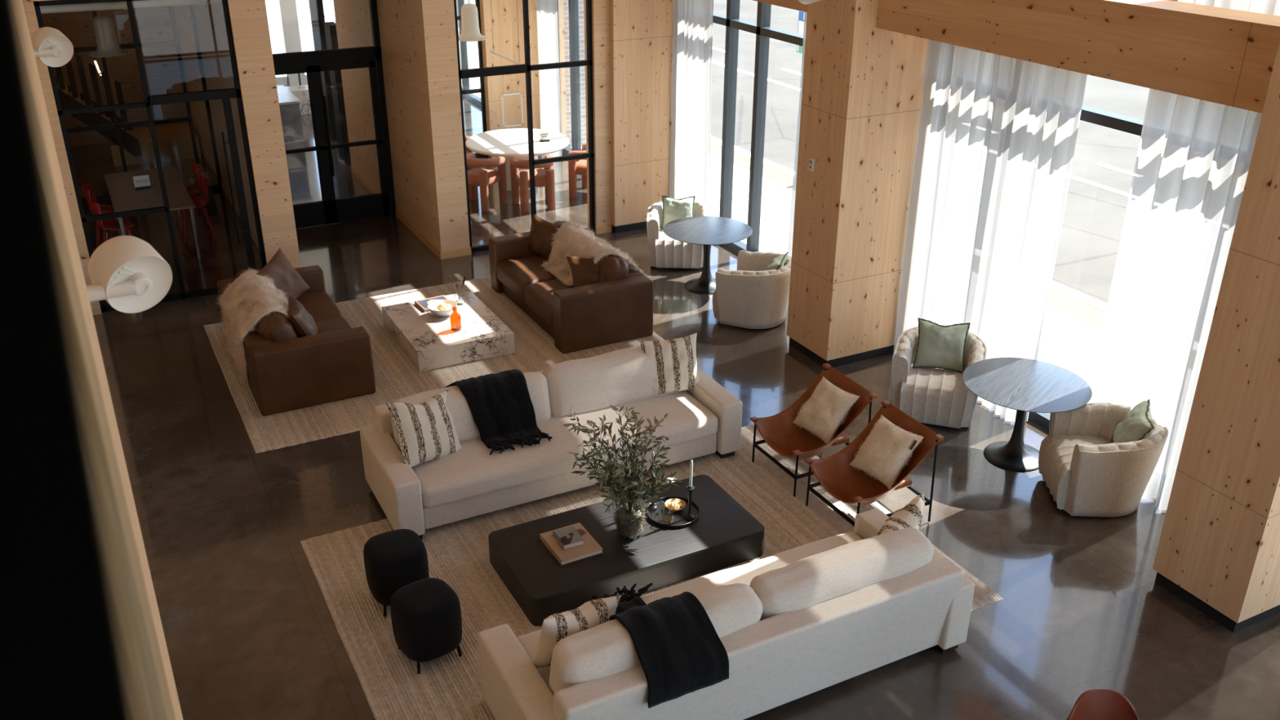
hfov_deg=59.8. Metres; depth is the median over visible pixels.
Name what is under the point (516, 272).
seat cushion
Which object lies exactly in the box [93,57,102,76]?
lamp
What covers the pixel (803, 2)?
wall lamp
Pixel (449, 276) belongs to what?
stick
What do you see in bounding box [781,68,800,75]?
road marking
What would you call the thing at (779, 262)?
cushion
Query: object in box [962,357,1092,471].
pedestal table
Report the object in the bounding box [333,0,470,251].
pillar
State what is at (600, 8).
pillar
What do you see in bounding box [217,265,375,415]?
leather sofa
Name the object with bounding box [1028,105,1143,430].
window
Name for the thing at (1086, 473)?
tub chair
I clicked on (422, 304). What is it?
print
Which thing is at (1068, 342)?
sidewalk
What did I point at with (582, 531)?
print
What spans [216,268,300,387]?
sheepskin throw
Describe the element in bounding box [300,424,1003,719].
woven rug
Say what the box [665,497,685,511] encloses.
wooden bowl
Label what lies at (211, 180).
waste bin
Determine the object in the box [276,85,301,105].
island countertop
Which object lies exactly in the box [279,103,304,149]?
island countertop
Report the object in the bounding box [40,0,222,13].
ceiling pipe
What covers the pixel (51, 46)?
wall lamp
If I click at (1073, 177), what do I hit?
road line
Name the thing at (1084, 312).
path
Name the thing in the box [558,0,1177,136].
wall
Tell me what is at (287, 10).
wall
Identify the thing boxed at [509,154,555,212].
dining chair
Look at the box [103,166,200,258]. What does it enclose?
meeting table
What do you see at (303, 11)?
path
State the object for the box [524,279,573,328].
seat cushion
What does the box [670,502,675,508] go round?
knot
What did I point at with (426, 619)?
pouf
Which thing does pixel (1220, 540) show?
column
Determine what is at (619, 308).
leather sofa
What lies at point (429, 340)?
marble table
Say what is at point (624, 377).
cushion
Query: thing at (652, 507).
candle holder
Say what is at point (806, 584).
cushion
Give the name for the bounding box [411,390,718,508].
seat cushion
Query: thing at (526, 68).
window
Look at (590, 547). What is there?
book
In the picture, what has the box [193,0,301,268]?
pillar
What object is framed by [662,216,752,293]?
pedestal table
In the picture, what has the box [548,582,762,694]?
cushion
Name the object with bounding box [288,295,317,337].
leather cushion
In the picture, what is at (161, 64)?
wall
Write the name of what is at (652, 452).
candle
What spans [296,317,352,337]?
seat cushion
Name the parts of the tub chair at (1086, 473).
channelled seat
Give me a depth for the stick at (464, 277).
12.63 m
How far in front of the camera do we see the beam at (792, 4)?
11.51 m
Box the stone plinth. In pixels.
[284,84,311,115]
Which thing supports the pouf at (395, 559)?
on the woven rug at (447, 686)
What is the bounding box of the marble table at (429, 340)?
[382,291,515,372]
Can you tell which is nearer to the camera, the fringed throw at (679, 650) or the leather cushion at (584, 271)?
the fringed throw at (679, 650)
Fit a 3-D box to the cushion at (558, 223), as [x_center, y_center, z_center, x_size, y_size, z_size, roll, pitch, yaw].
[-0.837,-1.359,13.369,0.405,0.513,0.880,-12,28,-25]
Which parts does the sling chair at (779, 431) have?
leg, rail, rail, leg, rail, leg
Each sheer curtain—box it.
[536,0,562,157]
[669,0,713,204]
[787,12,807,257]
[893,39,1087,422]
[1088,88,1262,510]
[1177,0,1279,16]
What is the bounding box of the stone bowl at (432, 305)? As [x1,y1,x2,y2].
[426,299,457,317]
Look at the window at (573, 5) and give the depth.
18.86 m
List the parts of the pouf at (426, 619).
leg, leg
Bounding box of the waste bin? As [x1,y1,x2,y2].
[189,173,214,200]
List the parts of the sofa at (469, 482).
arm, frame, seat, arm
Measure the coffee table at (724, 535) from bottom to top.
0.236 m
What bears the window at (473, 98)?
in the wall at (561, 20)
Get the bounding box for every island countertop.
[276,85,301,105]
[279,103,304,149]
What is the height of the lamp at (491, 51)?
1.503 m
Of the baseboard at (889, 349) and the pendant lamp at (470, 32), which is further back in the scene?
the pendant lamp at (470, 32)
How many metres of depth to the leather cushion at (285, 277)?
12.01 m
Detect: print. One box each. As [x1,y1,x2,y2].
[417,296,446,308]
[551,528,586,536]
[560,536,573,545]
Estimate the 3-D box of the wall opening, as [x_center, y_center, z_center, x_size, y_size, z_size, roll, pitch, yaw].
[-1.001,1.361,0.860,1.612,7.000,0.170,-12,28,-25]
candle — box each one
[651,451,654,477]
[688,457,693,487]
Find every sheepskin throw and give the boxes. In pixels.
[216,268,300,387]
[541,218,649,286]
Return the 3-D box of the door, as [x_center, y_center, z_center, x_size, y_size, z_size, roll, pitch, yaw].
[-4.418,-3.611,15.376,1.820,3.620,0.165,-12,28,-25]
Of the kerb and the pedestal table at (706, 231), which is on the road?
the kerb
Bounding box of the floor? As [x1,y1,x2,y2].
[70,96,1279,719]
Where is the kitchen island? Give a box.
[276,85,304,149]
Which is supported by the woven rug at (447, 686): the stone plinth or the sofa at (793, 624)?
the sofa at (793, 624)
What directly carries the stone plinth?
on the floor
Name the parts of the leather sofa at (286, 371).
frame, arm, arm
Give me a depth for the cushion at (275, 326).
10.78 m
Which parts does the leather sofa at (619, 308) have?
arm, seat, arm, frame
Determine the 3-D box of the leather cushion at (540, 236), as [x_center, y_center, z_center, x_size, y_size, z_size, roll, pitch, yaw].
[-1.177,-1.476,13.508,0.543,0.529,0.212,18,31,34]
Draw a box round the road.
[456,0,1150,304]
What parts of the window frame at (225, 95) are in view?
door pull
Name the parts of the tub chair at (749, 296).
channelled seat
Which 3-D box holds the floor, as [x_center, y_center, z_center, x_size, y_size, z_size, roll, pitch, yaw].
[-2.989,-0.052,12.212,10.900,0.120,29.600,-12,28,-25]
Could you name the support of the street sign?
on the path at (1084, 312)
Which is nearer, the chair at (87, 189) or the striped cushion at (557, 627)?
the striped cushion at (557, 627)
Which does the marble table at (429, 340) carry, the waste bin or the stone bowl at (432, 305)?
the stone bowl at (432, 305)
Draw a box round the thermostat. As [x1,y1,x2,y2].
[808,157,814,171]
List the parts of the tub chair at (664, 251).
channelled seat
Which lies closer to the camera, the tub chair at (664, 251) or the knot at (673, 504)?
the knot at (673, 504)
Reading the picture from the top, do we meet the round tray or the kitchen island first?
the kitchen island
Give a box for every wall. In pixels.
[16,0,182,719]
[22,0,102,315]
[41,5,217,176]
[275,0,307,86]
[308,0,351,164]
[479,0,540,158]
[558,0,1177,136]
[563,0,586,146]
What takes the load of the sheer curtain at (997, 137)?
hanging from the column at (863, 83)
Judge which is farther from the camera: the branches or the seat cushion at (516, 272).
the seat cushion at (516, 272)
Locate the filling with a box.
[611,504,646,539]
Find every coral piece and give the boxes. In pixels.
[438,303,445,311]
[446,304,451,309]
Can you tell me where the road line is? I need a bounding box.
[711,60,1129,197]
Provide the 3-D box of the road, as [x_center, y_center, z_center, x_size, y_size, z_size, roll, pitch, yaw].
[11.001,-11.914,38.035,34.120,0.240,100.000,-12,28,-25]
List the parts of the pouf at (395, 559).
leg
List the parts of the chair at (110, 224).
leg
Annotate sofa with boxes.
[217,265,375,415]
[360,345,742,539]
[477,508,974,719]
[488,220,653,353]
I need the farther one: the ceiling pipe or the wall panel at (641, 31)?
the wall panel at (641, 31)
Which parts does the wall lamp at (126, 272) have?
lamp arm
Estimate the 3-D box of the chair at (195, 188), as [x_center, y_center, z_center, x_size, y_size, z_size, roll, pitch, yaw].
[-6.465,-2.361,15.982,0.466,0.835,0.466,-13,28,-26]
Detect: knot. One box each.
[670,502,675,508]
[674,503,679,509]
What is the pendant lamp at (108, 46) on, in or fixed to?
hanging from the ceiling
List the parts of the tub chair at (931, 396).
channelled seat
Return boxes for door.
[272,0,395,228]
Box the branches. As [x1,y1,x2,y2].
[563,405,683,520]
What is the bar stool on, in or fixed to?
on the floor
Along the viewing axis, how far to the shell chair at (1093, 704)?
6.22 m
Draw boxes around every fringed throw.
[444,368,551,454]
[578,582,728,708]
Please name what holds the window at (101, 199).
in the wall
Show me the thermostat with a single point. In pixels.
(811, 161)
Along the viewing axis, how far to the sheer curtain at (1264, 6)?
7.73 m
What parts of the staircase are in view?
handrail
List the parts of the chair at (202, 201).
leg, leg, leg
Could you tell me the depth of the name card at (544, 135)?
17.55 m
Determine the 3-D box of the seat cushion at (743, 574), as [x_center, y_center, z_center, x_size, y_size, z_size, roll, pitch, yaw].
[0.567,1.733,7.412,2.730,0.266,0.875,-12,28,-25]
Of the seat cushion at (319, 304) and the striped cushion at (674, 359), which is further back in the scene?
the seat cushion at (319, 304)
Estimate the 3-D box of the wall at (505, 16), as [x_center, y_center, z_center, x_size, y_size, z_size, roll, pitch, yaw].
[-2.108,-5.350,19.087,1.250,3.620,0.350,-12,28,-25]
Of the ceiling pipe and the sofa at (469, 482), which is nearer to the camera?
the sofa at (469, 482)
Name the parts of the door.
pull, pull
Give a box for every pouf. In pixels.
[363,528,429,616]
[390,577,462,674]
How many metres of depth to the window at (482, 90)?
19.02 m
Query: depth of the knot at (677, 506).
8.80 m
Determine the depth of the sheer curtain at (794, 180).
13.07 m
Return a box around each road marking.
[712,47,724,52]
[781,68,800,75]
[1094,163,1133,176]
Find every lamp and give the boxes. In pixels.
[31,26,73,66]
[85,235,172,313]
[88,11,129,57]
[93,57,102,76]
[458,0,488,41]
[489,0,522,64]
[798,0,821,4]
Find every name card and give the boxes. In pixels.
[133,174,151,190]
[538,131,550,142]
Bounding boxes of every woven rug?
[203,276,664,453]
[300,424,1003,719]
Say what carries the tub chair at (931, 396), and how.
on the floor
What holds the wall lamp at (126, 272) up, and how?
attached to the wall at (28, 46)
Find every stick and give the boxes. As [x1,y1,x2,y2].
[448,275,462,302]
[457,275,466,303]
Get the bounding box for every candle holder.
[647,476,658,511]
[684,485,695,520]
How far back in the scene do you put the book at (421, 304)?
12.71 m
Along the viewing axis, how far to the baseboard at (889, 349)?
11.99 m
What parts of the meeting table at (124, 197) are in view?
leg, leg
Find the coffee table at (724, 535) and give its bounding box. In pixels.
[488,475,764,626]
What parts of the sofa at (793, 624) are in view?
arm, frame, arm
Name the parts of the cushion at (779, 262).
edge trim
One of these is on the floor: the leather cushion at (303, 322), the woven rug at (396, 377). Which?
the woven rug at (396, 377)
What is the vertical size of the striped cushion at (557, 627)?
0.495 m
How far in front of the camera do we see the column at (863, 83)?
11.13 m
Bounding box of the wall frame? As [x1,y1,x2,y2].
[501,92,523,128]
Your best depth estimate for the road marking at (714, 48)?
30.28 m
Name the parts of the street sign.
white panel, green panel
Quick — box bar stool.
[287,73,301,86]
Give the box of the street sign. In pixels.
[796,10,804,53]
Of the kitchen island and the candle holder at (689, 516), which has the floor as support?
the kitchen island
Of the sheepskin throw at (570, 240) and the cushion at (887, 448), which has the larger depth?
the sheepskin throw at (570, 240)
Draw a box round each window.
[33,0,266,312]
[66,4,222,205]
[453,0,595,253]
[456,0,481,106]
[457,0,487,157]
[556,0,581,161]
[712,0,803,253]
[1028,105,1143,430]
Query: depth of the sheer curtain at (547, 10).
18.92 m
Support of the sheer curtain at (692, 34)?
hanging from the wall panel at (641, 31)
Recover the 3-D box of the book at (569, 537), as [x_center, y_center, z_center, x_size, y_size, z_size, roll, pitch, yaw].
[-0.540,1.341,8.406,0.166,0.041,0.215,-11,28,-23]
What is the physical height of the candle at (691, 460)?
0.247 m
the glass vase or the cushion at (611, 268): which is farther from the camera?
the cushion at (611, 268)
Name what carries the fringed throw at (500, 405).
on the sofa at (469, 482)
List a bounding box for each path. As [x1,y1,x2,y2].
[265,0,335,75]
[457,31,1106,329]
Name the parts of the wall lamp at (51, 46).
lamp arm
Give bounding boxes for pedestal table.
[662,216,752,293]
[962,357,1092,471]
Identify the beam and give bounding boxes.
[752,0,808,12]
[875,0,1279,113]
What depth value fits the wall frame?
19.37 m
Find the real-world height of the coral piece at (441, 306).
0.079 m
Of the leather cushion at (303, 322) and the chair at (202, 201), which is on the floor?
the chair at (202, 201)
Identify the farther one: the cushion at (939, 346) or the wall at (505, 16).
the wall at (505, 16)
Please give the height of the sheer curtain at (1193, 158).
3.400 m
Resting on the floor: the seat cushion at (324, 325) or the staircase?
the staircase
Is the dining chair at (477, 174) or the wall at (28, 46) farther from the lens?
the dining chair at (477, 174)
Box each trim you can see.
[26,62,175,719]
[1128,0,1279,22]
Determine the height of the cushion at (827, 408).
0.434 m
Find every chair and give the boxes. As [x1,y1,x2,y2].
[81,182,129,247]
[88,196,133,242]
[174,163,209,229]
[182,173,216,242]
[465,135,472,170]
[466,152,507,211]
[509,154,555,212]
[568,142,586,197]
[646,197,711,268]
[712,249,791,328]
[750,363,877,497]
[804,400,943,526]
[891,324,986,428]
[1038,402,1168,516]
[1066,688,1139,719]
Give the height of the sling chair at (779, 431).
0.805 m
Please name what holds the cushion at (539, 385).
on the sofa at (469, 482)
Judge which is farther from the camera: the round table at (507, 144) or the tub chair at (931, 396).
the round table at (507, 144)
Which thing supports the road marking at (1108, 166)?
on the road
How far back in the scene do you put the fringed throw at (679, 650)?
6.51 m
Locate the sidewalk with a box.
[296,0,1102,403]
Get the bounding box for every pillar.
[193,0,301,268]
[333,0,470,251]
[583,0,612,233]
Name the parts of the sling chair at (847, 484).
leg, rail, rail, leg, rail, rail, leg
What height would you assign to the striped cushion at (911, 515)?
0.468 m
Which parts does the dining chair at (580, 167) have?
leg, seat, leg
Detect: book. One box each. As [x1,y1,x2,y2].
[414,294,448,312]
[539,522,602,564]
[552,525,583,550]
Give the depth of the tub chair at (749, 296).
12.58 m
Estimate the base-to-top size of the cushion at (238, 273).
0.503 m
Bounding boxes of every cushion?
[235,268,258,279]
[254,311,297,342]
[255,247,310,301]
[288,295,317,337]
[296,291,344,321]
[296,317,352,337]
[386,390,461,466]
[390,371,551,450]
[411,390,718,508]
[497,254,558,301]
[517,531,862,688]
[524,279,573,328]
[528,213,560,258]
[532,595,622,668]
[542,345,680,417]
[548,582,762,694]
[553,220,566,226]
[566,255,598,287]
[597,254,628,283]
[640,333,699,395]
[661,195,695,229]
[749,527,933,620]
[764,251,788,271]
[792,376,860,443]
[849,414,924,488]
[876,493,924,535]
[912,317,970,373]
[1112,399,1154,443]
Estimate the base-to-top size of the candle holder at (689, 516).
0.285 m
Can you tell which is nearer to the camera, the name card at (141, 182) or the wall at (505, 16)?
the name card at (141, 182)
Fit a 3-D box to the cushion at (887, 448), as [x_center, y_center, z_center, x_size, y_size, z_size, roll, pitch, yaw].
[2.006,0.745,9.091,0.398,0.443,0.514,-16,30,-31]
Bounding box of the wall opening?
[0,0,131,719]
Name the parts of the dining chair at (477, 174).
leg, seat, leg, leg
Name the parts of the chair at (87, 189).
leg, leg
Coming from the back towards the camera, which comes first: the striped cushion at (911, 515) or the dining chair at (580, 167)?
the dining chair at (580, 167)
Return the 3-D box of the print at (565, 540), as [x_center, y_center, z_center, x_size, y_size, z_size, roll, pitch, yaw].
[-0.541,1.347,8.347,0.111,0.001,0.110,-11,28,-23]
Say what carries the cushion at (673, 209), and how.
on the tub chair at (664, 251)
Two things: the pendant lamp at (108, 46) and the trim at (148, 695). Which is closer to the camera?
the trim at (148, 695)
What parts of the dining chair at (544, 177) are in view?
leg, leg, seat, leg, leg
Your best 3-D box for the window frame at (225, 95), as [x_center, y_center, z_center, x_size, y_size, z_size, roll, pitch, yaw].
[-5.478,-2.335,12.773,1.930,3.520,0.169,-12,28,-25]
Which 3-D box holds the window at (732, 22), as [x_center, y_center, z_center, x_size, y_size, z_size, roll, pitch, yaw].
[1.693,-2.772,13.832,0.140,3.450,4.260,-12,28,-25]
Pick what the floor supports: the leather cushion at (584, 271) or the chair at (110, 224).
the chair at (110, 224)
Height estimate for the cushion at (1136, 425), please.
0.486 m
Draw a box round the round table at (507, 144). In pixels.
[465,128,569,191]
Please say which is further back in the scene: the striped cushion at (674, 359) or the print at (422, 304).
the print at (422, 304)
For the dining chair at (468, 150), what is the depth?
17.93 m
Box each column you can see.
[786,0,928,360]
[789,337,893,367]
[1152,40,1279,622]
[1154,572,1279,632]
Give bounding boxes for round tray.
[646,496,699,528]
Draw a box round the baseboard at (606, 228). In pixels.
[221,167,612,259]
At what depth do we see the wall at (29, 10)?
12.26 m
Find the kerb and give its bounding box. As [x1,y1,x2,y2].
[457,28,1106,311]
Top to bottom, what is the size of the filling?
0.239 m
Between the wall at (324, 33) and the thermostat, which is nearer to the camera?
the thermostat
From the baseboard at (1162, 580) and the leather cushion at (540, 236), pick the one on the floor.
the baseboard at (1162, 580)
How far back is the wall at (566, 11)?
19.94 m
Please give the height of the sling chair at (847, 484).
0.805 m
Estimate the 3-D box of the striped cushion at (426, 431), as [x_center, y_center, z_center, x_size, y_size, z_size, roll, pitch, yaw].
[-1.743,0.567,9.089,0.662,0.565,0.314,-22,33,-39]
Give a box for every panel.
[609,0,674,226]
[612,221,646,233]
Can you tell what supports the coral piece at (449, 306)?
in the stone bowl at (432, 305)
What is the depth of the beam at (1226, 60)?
8.06 m
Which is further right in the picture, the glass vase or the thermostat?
the thermostat
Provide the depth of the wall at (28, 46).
3.44 m
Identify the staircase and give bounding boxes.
[54,52,201,166]

